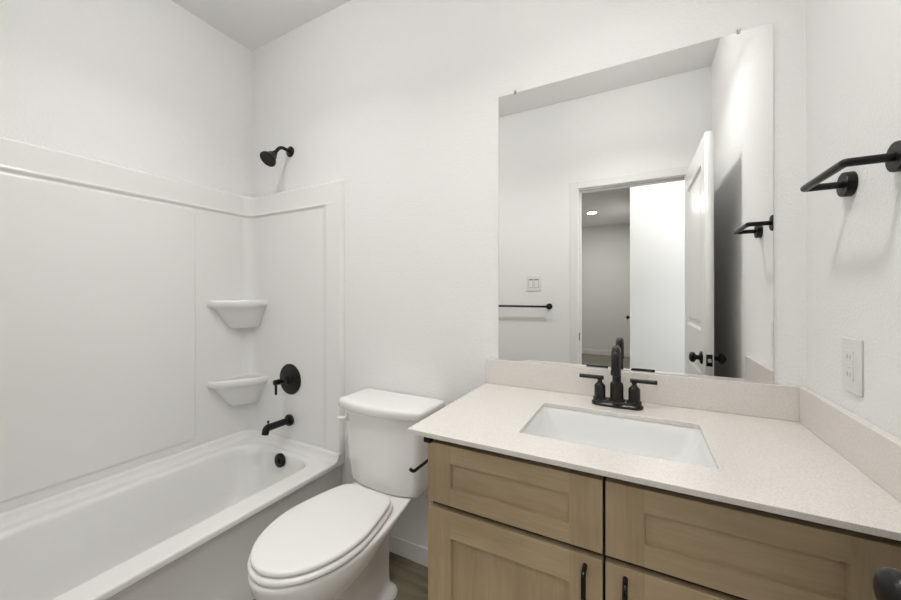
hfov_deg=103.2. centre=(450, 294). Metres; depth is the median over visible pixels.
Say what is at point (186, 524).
bathtub
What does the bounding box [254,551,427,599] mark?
floor
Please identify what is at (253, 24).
ceiling
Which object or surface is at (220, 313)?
corner shelf
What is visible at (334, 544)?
toilet
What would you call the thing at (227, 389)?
corner shelf
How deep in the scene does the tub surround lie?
1.72 m
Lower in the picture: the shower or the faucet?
the faucet
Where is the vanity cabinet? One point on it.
(501, 526)
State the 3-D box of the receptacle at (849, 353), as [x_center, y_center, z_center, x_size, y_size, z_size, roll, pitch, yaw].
[0.896,0.160,0.801,0.004,0.068,0.034,0,0,28]
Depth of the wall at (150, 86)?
1.68 m
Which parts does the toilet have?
seat, lid, bowl, flush lever, tank, tank lid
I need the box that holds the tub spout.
[261,414,293,435]
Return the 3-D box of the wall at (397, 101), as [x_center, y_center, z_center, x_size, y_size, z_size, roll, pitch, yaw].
[-0.080,-0.141,1.673,2.783,2.741,0.115,0,0,28]
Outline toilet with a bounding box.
[247,388,444,599]
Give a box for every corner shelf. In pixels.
[207,300,267,327]
[207,374,267,405]
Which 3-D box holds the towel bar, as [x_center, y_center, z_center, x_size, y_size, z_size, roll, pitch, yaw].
[0.823,-0.249,0.742,0.087,0.055,0.242,0,0,28]
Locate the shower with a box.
[260,146,293,166]
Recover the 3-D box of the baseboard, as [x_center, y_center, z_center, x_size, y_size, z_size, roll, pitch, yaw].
[-0.173,1.188,1.649,0.852,0.083,0.014,0,0,28]
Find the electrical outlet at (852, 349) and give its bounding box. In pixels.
[842,337,862,396]
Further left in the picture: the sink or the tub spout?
the tub spout
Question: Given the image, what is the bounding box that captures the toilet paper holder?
[409,459,427,472]
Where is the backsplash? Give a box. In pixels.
[486,358,806,421]
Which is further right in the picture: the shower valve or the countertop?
the countertop
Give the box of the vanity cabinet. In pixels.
[424,437,900,599]
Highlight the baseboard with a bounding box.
[389,533,427,566]
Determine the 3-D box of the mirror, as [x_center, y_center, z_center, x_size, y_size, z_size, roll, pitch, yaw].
[0.576,-0.275,1.255,0.858,1.076,0.011,0,0,28]
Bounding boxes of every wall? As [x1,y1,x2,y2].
[0,0,251,196]
[252,0,805,546]
[806,0,900,438]
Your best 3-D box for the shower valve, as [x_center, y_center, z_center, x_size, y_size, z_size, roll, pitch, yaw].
[-0.929,0.480,1.974,0.174,0.174,0.102,0,0,28]
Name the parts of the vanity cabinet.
drawer, door, handle, handle, door, drawer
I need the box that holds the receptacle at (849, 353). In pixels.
[845,349,853,381]
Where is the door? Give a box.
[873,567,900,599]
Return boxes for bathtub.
[0,429,344,599]
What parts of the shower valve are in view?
lever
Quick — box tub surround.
[0,136,344,512]
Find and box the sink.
[522,407,716,468]
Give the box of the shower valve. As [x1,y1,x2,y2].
[273,364,300,394]
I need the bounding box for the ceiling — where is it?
[171,0,350,50]
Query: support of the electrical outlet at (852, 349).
attached to the wall at (853, 47)
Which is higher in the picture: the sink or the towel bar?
the towel bar
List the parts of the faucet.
handle, spout, plate, handle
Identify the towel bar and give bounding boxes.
[800,140,900,196]
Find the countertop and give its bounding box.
[407,358,900,540]
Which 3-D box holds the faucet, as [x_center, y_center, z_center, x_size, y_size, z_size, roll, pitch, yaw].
[0.531,0.264,1.142,0.230,0.202,0.109,0,0,28]
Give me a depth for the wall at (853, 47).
0.80 m
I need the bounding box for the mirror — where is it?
[499,23,773,382]
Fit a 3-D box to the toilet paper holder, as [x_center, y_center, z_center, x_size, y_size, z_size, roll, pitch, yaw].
[-0.045,0.499,1.062,0.071,0.048,0.181,0,0,28]
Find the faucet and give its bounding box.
[579,345,657,410]

